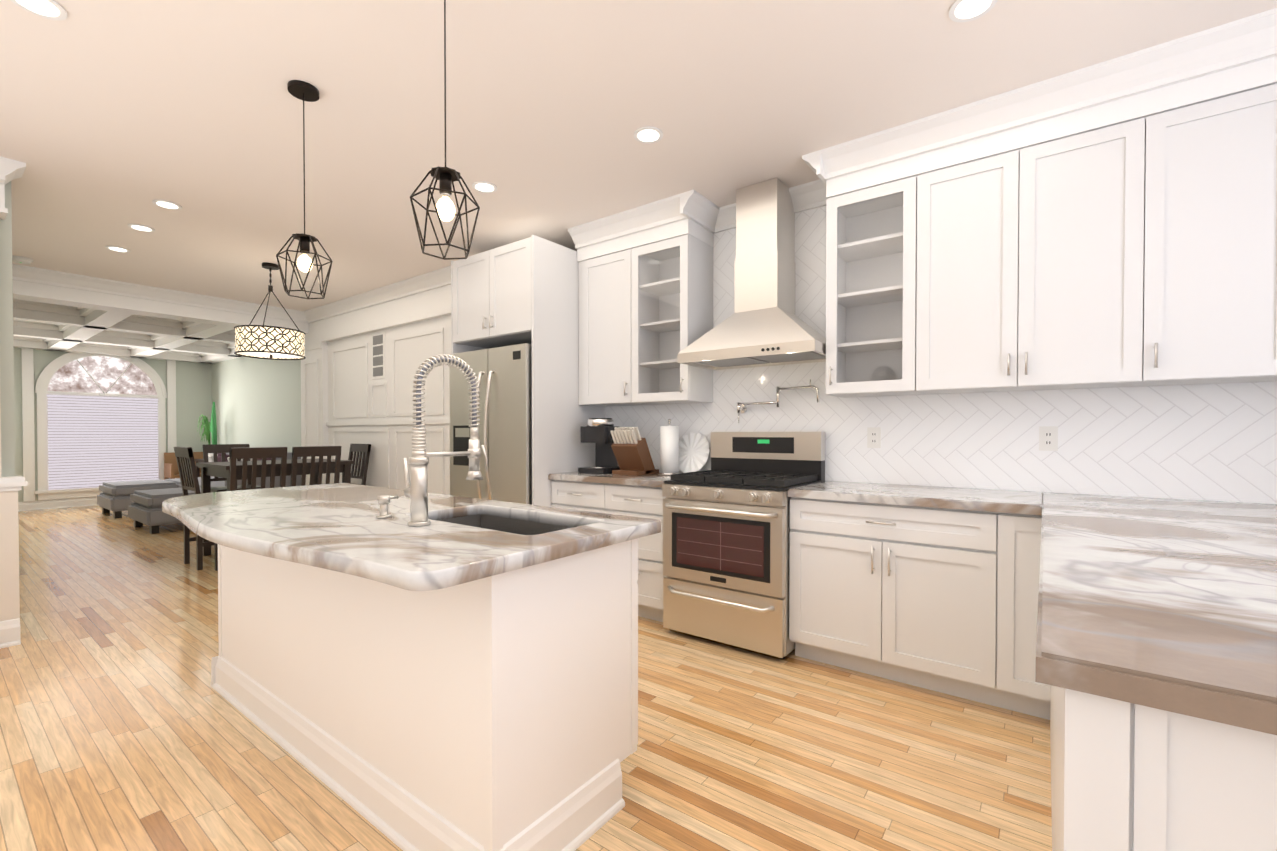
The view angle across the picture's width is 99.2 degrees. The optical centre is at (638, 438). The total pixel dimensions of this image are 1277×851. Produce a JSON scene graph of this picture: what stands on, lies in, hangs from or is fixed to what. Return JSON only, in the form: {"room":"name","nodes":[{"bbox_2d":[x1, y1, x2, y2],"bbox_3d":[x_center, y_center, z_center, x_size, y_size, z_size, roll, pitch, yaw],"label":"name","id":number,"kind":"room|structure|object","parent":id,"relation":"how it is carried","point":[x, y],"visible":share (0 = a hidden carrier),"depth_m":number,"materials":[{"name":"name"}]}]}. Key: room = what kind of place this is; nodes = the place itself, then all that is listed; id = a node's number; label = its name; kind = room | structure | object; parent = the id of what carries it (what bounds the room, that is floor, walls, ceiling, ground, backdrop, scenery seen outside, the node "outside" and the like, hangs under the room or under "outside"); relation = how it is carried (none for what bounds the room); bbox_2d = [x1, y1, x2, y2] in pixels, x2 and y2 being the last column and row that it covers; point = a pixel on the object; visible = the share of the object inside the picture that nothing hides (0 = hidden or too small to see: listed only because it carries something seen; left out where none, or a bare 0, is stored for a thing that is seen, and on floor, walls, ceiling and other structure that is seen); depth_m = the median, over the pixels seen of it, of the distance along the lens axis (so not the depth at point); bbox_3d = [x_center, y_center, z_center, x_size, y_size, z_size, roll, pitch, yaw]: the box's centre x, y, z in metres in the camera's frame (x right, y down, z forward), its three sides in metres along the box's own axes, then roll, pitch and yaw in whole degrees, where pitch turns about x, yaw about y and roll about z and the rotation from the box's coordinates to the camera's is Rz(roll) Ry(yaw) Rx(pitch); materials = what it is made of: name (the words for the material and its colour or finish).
{"room":"dining room and kitchen","nodes":[
{"label":"dining room and kitchen","id":0,"kind":"room"},
{"bbox_2d":[0,181,14,476],"bbox_3d":[-6.781,-0.219,5.460,7.750,2.720,0.100,0,1,37],"label":"wall","id":1,"kind":"structure","parent":0,"point":[7,385],"depth_m":3.15,"materials":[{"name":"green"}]},
{"bbox_2d":[0,156,25,219],"bbox_3d":[-3.768,-1.406,2.833,0.250,0.285,0.748,0,1,37],"label":"crown molding","id":2,"kind":"structure","parent":1,"relation":"attached to","point":[10,169],"depth_m":3.03,"materials":[{"name":"white wood"}]},
{"bbox_2d":[0,497,96,648],"bbox_3d":[-5.698,1.061,6.094,8.740,0.145,3.850,0,1,37],"label":"baseboard","id":3,"kind":"structure","parent":1,"relation":"attached to","point":[9,633],"depth_m":8.39,"materials":[{"name":"white wood"}]},
{"bbox_2d":[12,264,303,322],"bbox_3d":[-5.002,-1.520,5.775,0.100,0.125,2.562,0,1,37],"label":"crown molding","id":4,"kind":"structure","parent":1,"relation":"attached to","point":[19,272],"depth_m":5.62,"materials":[{"name":"white"}]},
{"bbox_2d":[13,348,211,501],"bbox_3d":[-9.235,-0.257,8.729,0.100,2.720,4.050,0,1,37],"label":"wall","id":5,"kind":"structure","parent":0,"point":[193,392],"depth_m":9.85,"materials":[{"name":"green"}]},
{"bbox_2d":[21,348,176,501],"bbox_3d":[-8.880,-0.303,9.056,0.074,2.515,1.880,0,1,37],"label":"window","id":6,"kind":"structure","parent":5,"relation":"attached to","point":[101,419],"depth_m":8.93,"materials":[{"name":"white"}]},
{"bbox_2d":[211,357,300,451],"bbox_3d":[-6.090,-0.258,8.841,4.800,2.720,0.100,0,1,37],"label":"wall","id":7,"kind":"structure","parent":0,"point":[257,402],"depth_m":8.86,"materials":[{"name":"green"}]},
{"bbox_2d":[301,284,450,494],"bbox_3d":[-2.721,-0.226,6.041,3.950,2.720,0.340,0,1,37],"label":"wall","id":8,"kind":"structure","parent":0,"point":[422,311],"depth_m":5.95,"materials":[{"name":"white paint"}]},
{"bbox_2d":[303,326,450,494],"bbox_3d":[-2.814,-0.159,5.927,3.940,2.070,0.075,0,1,37],"label":"trim","id":9,"kind":"structure","parent":8,"relation":"attached to","point":[313,346],"depth_m":5.91,"materials":[{"name":"white wood"}]},
{"bbox_2d":[372,331,384,379],"bbox_3d":[-2.878,-0.920,6.007,0.270,0.510,0.011,0,1,37],"label":"return air vent","id":10,"kind":"object","parent":8,"relation":"attached to","point":[378,355],"visible":1,"depth_m":5.99,"materials":[{"name":"white metal"}]},
{"bbox_2d":[0,505,1051,850],"bbox_3d":[-3.393,1.204,4.369,14.700,0.100,4.050,0,1,37],"label":"floor","id":11,"kind":"structure","parent":0,"point":[124,725],"depth_m":2.08,"materials":[{"name":"brown wood"}]},
{"bbox_2d":[0,403,27,620],"bbox_3d":[-3.832,-0.188,2.816,0.200,2.720,0.865,0,1,37],"label":"wall jog","id":12,"kind":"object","parent":11,"relation":"on","point":[10,487],"visible":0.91,"depth_m":3.07,"materials":[{"name":"beige paint"}]},
{"bbox_2d":[164,452,212,479],"bbox_3d":[-8.039,0.666,9.736,0.440,0.850,0.620,0,1,37],"label":"bench","id":13,"kind":"object","parent":11,"relation":"on","point":[171,471],"visible":0.21,"depth_m":9.64,"materials":[{"name":"brown"}]},
{"bbox_2d":[174,446,213,569],"bbox_3d":[-3.917,0.607,4.997,0.420,1.079,0.461,0,1,37],"label":"dining chair","id":14,"kind":"object","parent":11,"relation":"on","point":[184,456],"visible":0.5,"depth_m":4.82,"materials":[{"name":"grey wood"}]},
{"bbox_2d":[97,452,300,533],"bbox_3d":[-6.357,0.653,7.870,3.150,0.920,1.690,0,1,37],"label":"sectional sofa","id":15,"kind":"object","parent":11,"relation":"on","point":[140,501],"visible":0.31,"depth_m":7.46,"materials":[{"name":"grey fabric"}]},
{"bbox_2d":[195,459,203,476],"bbox_3d":[-7.510,0.723,9.584,0.550,0.740,0.370,0,1,37],"label":"potted plant","id":16,"kind":"object","parent":11,"relation":"on","point":[198,468],"visible":0.04,"depth_m":9.57,"materials":[{"name":"grey wood"}]},
{"bbox_2d":[197,414,209,444],"bbox_3d":[-7.663,-0.041,9.629,0.255,0.785,0.268,0,1,37],"label":"dracaena plant","id":17,"kind":"object","parent":16,"relation":"on","point":[206,424],"visible":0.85,"depth_m":9.61,"materials":[{"name":"green plant"}]},
{"bbox_2d":[210,402,216,443],"bbox_3d":[-7.417,-0.147,9.498,0.196,1.000,0.190,0,1,37],"label":"plant","id":18,"kind":"object","parent":16,"relation":"on","point":[213,426],"visible":0.52,"depth_m":9.47,"materials":[{"name":"green plant"}]},
{"bbox_2d":[203,444,260,491],"bbox_3d":[-4.273,0.598,5.739,0.461,1.079,0.420,0,1,37],"label":"dining chair","id":19,"kind":"object","parent":11,"relation":"on","point":[215,449],"visible":0.27,"depth_m":5.78,"materials":[{"name":"grey wood"}]},
{"bbox_2d":[214,544,249,717],"bbox_3d":[-1.581,0.739,2.658,0.574,0.868,0.623,0,1,37],"label":"base cabinet","id":20,"kind":"object","parent":11,"relation":"on","point":[232,665],"depth_m":2.45,"materials":[{"name":"white paint"}]},
{"bbox_2d":[162,483,660,590],"bbox_3d":[-1.116,0.290,2.127,2.270,0.040,0.972,0,1,37],"label":"countertop","id":21,"kind":"structure","parent":20,"relation":"on","point":[339,527],"depth_m":1.63,"materials":[{"name":"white stone"}]},
{"bbox_2d":[376,495,398,518],"bbox_3d":[-0.873,0.234,1.892,0.047,0.075,0.074,0,1,37],"label":"soap dispenser","id":22,"kind":"object","parent":21,"relation":"on","point":[383,501],"visible":1,"depth_m":1.87,"materials":[{"name":"silver metal"}]},
{"bbox_2d":[403,354,487,526],"bbox_3d":[-0.658,-0.005,1.830,0.121,0.556,0.279,0,1,37],"label":"island faucet","id":23,"kind":"object","parent":21,"relation":"on","point":[416,489],"visible":1,"depth_m":1.74,"materials":[{"name":"silver metal"}]},
{"bbox_2d":[437,514,572,534],"bbox_3d":[-0.479,0.424,1.895,0.704,0.221,0.364,0,1,37],"label":"island sink","id":24,"kind":"object","parent":21,"relation":"in","point":[515,526],"visible":0.02,"depth_m":2.12,"materials":[{"name":"silver metal"}]},
{"bbox_2d":[214,447,287,570],"bbox_3d":[-3.406,0.609,4.777,0.461,1.079,0.420,0,1,37],"label":"dining chair","id":25,"kind":"object","parent":11,"relation":"on","point":[263,453],"visible":0.4,"depth_m":4.64,"materials":[{"name":"grey wood"}]},
{"bbox_2d":[196,458,354,555],"bbox_3d":[-3.651,0.685,5.511,0.850,0.910,1.120,0,1,37],"label":"dining table","id":26,"kind":"object","parent":11,"relation":"on","point":[215,469],"visible":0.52,"depth_m":5.29,"materials":[{"name":"grey wood"}]},
{"bbox_2d":[250,553,301,761],"bbox_3d":[-1.195,0.742,2.369,0.630,0.868,0.623,0,1,37],"label":"base cabinet","id":27,"kind":"object","parent":11,"relation":"on","point":[275,672],"depth_m":2.17,"materials":[{"name":"white paint"}]},
{"bbox_2d":[290,446,341,486],"bbox_3d":[-3.131,0.605,5.146,0.461,1.079,0.420,0,1,37],"label":"dining chair","id":28,"kind":"object","parent":11,"relation":"on","point":[305,452],"visible":0.46,"depth_m":5.00,"materials":[{"name":"grey wood"}]},
{"bbox_2d":[298,563,369,821],"bbox_3d":[-0.789,0.746,2.065,0.625,0.868,0.623,0,1,37],"label":"base cabinet","id":29,"kind":"object","parent":11,"relation":"on","point":[334,606],"depth_m":1.86,"materials":[{"name":"white paint"}]},
{"bbox_2d":[348,444,370,484],"bbox_3d":[-3.267,0.595,5.973,0.420,1.079,0.461,0,1,37],"label":"dining chair","id":30,"kind":"object","parent":11,"relation":"on","point":[364,449],"visible":0.35,"depth_m":6.08,"materials":[{"name":"grey wood"}]},
{"bbox_2d":[449,343,531,504],"bbox_3d":[-0.939,0.239,4.322,0.900,1.830,0.853,0,1,37],"label":"fridge","id":31,"kind":"object","parent":11,"relation":"on","point":[503,375],"visible":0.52,"depth_m":3.95,"materials":[{"name":"silver metal"}]},
{"bbox_2d":[370,538,637,850],"bbox_3d":[-0.407,0.749,1.779,0.569,0.868,0.623,0,1,37],"label":"base cabinet","id":32,"kind":"object","parent":11,"relation":"on","point":[498,712],"depth_m":1.54,"materials":[{"name":"white paint"}]},
{"bbox_2d":[451,235,604,506],"bbox_3d":[-0.896,-0.136,4.372,0.967,2.580,0.800,0,1,37],"label":"cabinet","id":33,"kind":"object","parent":11,"relation":"on","point":[526,290],"visible":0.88,"depth_m":3.99,"materials":[{"name":"white wood"}]},
{"bbox_2d":[551,480,665,621],"bbox_3d":[-0.052,0.725,3.850,1.013,0.869,0.640,0,1,37],"label":"base cabinet","id":34,"kind":"object","parent":11,"relation":"on","point":[635,501],"visible":0.31,"depth_m":3.46,"materials":[{"name":"white wood"}]},
{"bbox_2d":[548,471,669,487],"bbox_3d":[-0.051,0.270,3.848,1.015,0.040,0.633,0,1,37],"label":"countertop","id":35,"kind":"structure","parent":34,"relation":"on","point":[653,480],"depth_m":3.62,"materials":[{"name":"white stone"}]},
{"bbox_2d":[578,418,619,473],"bbox_3d":[-0.232,0.047,4.005,0.280,0.399,0.320,0,1,37],"label":"coffee maker","id":36,"kind":"object","parent":35,"relation":"on","point":[596,431],"visible":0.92,"depth_m":3.92,"materials":[{"name":"black plastic"}]},
{"bbox_2d":[610,427,658,475],"bbox_3d":[-0.029,0.082,3.842,0.220,0.332,0.296,0,1,37],"label":"knife block","id":37,"kind":"object","parent":35,"relation":"on","point":[630,448],"visible":1,"depth_m":3.76,"materials":[{"name":"brown wood"}]},
{"bbox_2d":[657,419,681,474],"bbox_3d":[0.218,0.054,3.805,0.170,0.391,0.170,0,1,37],"label":"paper towel roll","id":38,"kind":"object","parent":35,"relation":"on","point":[669,449],"visible":0.94,"depth_m":3.75,"materials":[{"name":"white paper"}]},
{"bbox_2d":[679,432,708,472],"bbox_3d":[0.375,0.098,3.856,0.298,0.291,0.101,0,1,37],"label":"plate","id":39,"kind":"object","parent":35,"relation":"on","point":[693,452],"visible":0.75,"depth_m":3.84,"materials":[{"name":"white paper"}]},
{"bbox_2d":[662,432,824,658],"bbox_3d":[0.624,0.561,3.269,0.754,1.210,0.730,0,1,37],"label":"stove","id":40,"kind":"object","parent":11,"relation":"on","point":[726,544],"visible":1,"depth_m":3.05,"materials":[{"name":"silver metal"}]},
{"bbox_2d":[789,497,1050,719],"bbox_3d":[1.424,0.738,2.744,1.148,0.869,0.640,0,1,37],"label":"base cabinet","id":41,"kind":"object","parent":11,"relation":"on","point":[943,600],"visible":0.96,"depth_m":2.49,"materials":[{"name":"white wood"}]},
{"bbox_2d":[788,481,1041,514],"bbox_3d":[1.393,0.282,2.767,1.064,0.040,0.633,0,1,37],"label":"countertop","id":42,"kind":"structure","parent":41,"relation":"on","point":[1010,501],"depth_m":2.59,"materials":[{"name":"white stone"}]},
{"bbox_2d":[1050,685,1276,850],"bbox_3d":[1.884,0.755,1.275,1.450,0.869,2.440,0,1,37],"label":"base cabinet","id":43,"kind":"object","parent":11,"relation":"on","point":[1126,776],"visible":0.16,"depth_m":0.68,"materials":[{"name":"white wood"}]},
{"bbox_2d":[1035,492,1276,734],"bbox_3d":[1.884,0.300,1.255,1.532,0.040,2.463,0,1,37],"label":"countertop","id":44,"kind":"structure","parent":43,"relation":"on","point":[1166,604],"depth_m":0.93,"materials":[{"name":"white stone"}]},
{"bbox_2d":[0,0,1276,310],"bbox_3d":[-3.393,-1.616,4.336,14.700,0.100,4.050,0,1,37],"label":"ceiling","id":45,"kind":"structure","parent":0,"point":[116,116],"depth_m":2.52,"materials":[{"name":"white paint"}]},
{"bbox_2d":[12,255,32,263],"bbox_3d":[-5.359,-1.547,4.716,0.140,0.046,0.140,0,1,37],"label":"smoke detector","id":46,"kind":"object","parent":45,"relation":"attached to","point":[20,260],"visible":0.85,"depth_m":4.69,"materials":[{"name":"white plastic"}]},
{"bbox_2d":[11,0,66,20],"bbox_3d":[-2.121,-1.534,1.915,0.150,0.007,0.150,0,1,37],"label":"recessed light","id":47,"kind":"object","parent":45,"relation":"in","point":[51,9],"visible":1,"depth_m":1.93,"materials":[{"name":"white plastic"}]},
{"bbox_2d":[105,246,129,251],"bbox_3d":[-4.288,-1.564,4.476,0.150,0.007,0.150,0,1,37],"label":"recessed light","id":48,"kind":"object","parent":45,"relation":"in","point":[117,249],"visible":0.94,"depth_m":4.47,"materials":[{"name":"white"}]},
{"bbox_2d":[128,224,154,231],"bbox_3d":[-3.672,-1.558,4.014,0.150,0.007,0.150,0,1,37],"label":"recessed light","id":49,"kind":"object","parent":45,"relation":"in","point":[139,227],"visible":0.98,"depth_m":4.00,"materials":[{"name":"white plastic"}]},
{"bbox_2d":[13,280,308,363],"bbox_3d":[-6.962,-1.478,7.530,5.140,0.250,3.200,0,1,37],"label":"beams","id":50,"kind":"structure","parent":45,"relation":"attached to","point":[53,318],"depth_m":6.89,"materials":[{"name":"white"}]},
{"bbox_2d":[152,200,181,209],"bbox_3d":[-3.128,-1.554,3.607,0.150,0.007,0.150,0,1,37],"label":"recessed light","id":51,"kind":"object","parent":45,"relation":"in","point":[167,204],"visible":1,"depth_m":3.60,"materials":[{"name":"white plastic"}]},
{"bbox_2d":[234,262,305,359],"bbox_3d":[-3.321,-1.147,4.905,0.538,0.850,0.538,0,1,37],"label":"drum pendant light","id":52,"kind":"object","parent":45,"relation":"hanging from","point":[263,341],"visible":1,"depth_m":4.75,"materials":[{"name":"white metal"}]},
{"bbox_2d":[276,80,332,298],"bbox_3d":[-1.476,-1.089,2.399,0.216,0.907,0.188,0,1,37],"label":"cage pendant light","id":53,"kind":"object","parent":45,"relation":"hanging from","point":[303,91],"visible":1,"depth_m":2.39,"materials":[{"name":"black metal"}]},
{"bbox_2d":[304,266,450,323],"bbox_3d":[-2.745,-1.520,5.769,3.720,0.125,0.100,0,1,37],"label":"crown molding","id":54,"kind":"structure","parent":45,"relation":"attached to","point":[441,277],"depth_m":5.72,"materials":[{"name":"white"}]},
{"bbox_2d":[410,0,479,259],"bbox_3d":[-0.627,-1.071,1.763,0.216,0.929,0.188,0,1,37],"label":"cage pendant light","id":55,"kind":"object","parent":45,"relation":"hanging from","point":[446,177],"visible":1,"depth_m":1.75,"materials":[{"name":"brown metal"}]},
{"bbox_2d":[472,181,496,192],"bbox_3d":[-0.948,-1.551,3.348,0.150,0.007,0.150,0,1,37],"label":"recessed light","id":56,"kind":"object","parent":45,"relation":"in","point":[484,186],"visible":1,"depth_m":3.34,"materials":[{"name":"white plastic"}]},
{"bbox_2d":[634,126,662,143],"bbox_3d":[0.050,-1.544,2.762,0.150,0.007,0.150,0,1,37],"label":"recessed light","id":57,"kind":"object","parent":45,"relation":"in","point":[648,134],"visible":1,"depth_m":2.75,"materials":[{"name":"white"}]},
{"bbox_2d":[949,0,997,21],"bbox_3d":[1.185,-1.534,1.925,0.150,0.007,0.150,0,1,37],"label":"recessed light","id":58,"kind":"object","parent":45,"relation":"in","point":[964,10],"visible":1,"depth_m":1.94,"materials":[{"name":"white plastic"}]},
{"bbox_3d":[-0.288,-0.208,4.494,9.700,2.720,0.100,0,1,37],"label":"wall","id":59,"kind":"structure","parent":0,"visible":0},
{"bbox_2d":[579,234,712,406],"bbox_3d":[0.018,-0.799,3.949,0.985,1.085,0.370,0,1,37],"label":"upper cabinet","id":60,"kind":"object","parent":59,"relation":"attached to","point":[645,315],"visible":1,"depth_m":3.88,"materials":[{"name":"white wood"}]},
{"bbox_2d":[678,178,825,369],"bbox_3d":[0.735,-1.012,3.331,0.864,1.076,0.494,0,1,37],"label":"range hood","id":61,"kind":"object","parent":59,"relation":"attached to","point":[763,325],"visible":0.94,"depth_m":3.28,"materials":[{"name":"silver metal"}]},
{"bbox_2d":[605,206,1276,503],"bbox_3d":[1.184,-0.629,3.318,3.640,1.850,0.008,0,1,37],"label":"backsplash","id":62,"kind":"structure","parent":59,"relation":"attached to","point":[1211,442],"depth_m":2.82,"materials":[{"name":"tile"}]},
{"bbox_2d":[737,379,819,423],"bbox_3d":[0.880,-0.231,3.460,0.589,0.260,0.136,0,1,37],"label":"pot filler","id":63,"kind":"object","parent":62,"relation":"attached to","point":[741,407],"visible":1,"depth_m":3.44,"materials":[{"name":"silver metal"}]},
{"bbox_2d":[867,427,880,447],"bbox_3d":[1.375,-0.007,3.172,0.074,0.120,0.007,0,1,37],"label":"electrical outlet","id":64,"kind":"object","parent":62,"relation":"attached to","point":[873,437],"visible":1,"depth_m":3.17,"materials":[{"name":"white plastic"}]},
{"bbox_2d":[1039,426,1057,450],"bbox_3d":[2.026,-0.002,2.684,0.074,0.120,0.007,0,1,37],"label":"electrical outlet","id":65,"kind":"object","parent":62,"relation":"attached to","point":[1048,438],"visible":1,"depth_m":2.68,"materials":[{"name":"white plastic"}]},
{"bbox_2d":[898,123,1121,394],"bbox_3d":[1.832,-0.784,2.610,0.964,1.084,0.337,0,1,37],"label":"upper cabinet","id":66,"kind":"object","parent":59,"relation":"attached to","point":[1009,262],"depth_m":2.49,"materials":[{"name":"white wood"}]},
{"bbox_2d":[568,8,1276,261],"bbox_3d":[1.212,-1.441,3.009,4.015,0.219,0.437,0,1,37],"label":"crown molding","id":67,"kind":"structure","parent":66,"relation":"attached to","point":[1230,58],"depth_m":2.46,"materials":[{"name":"white wood"}]},
{"bbox_2d":[1114,84,1273,387],"bbox_3d":[2.339,-0.779,2.230,0.543,1.084,0.337,0,1,37],"label":"upper cabinet","id":68,"kind":"object","parent":59,"relation":"attached to","point":[1140,252],"depth_m":2.13,"materials":[{"name":"white wood"}]},
{"bbox_2d":[1266,83,1276,381],"bbox_3d":[2.653,-0.776,1.995,0.483,1.084,0.337,0,1,37],"label":"upper cabinet","id":69,"kind":"object","parent":59,"relation":"attached to","point":[1273,310],"depth_m":2.01,"materials":[{"name":"white wood"}]}
]}

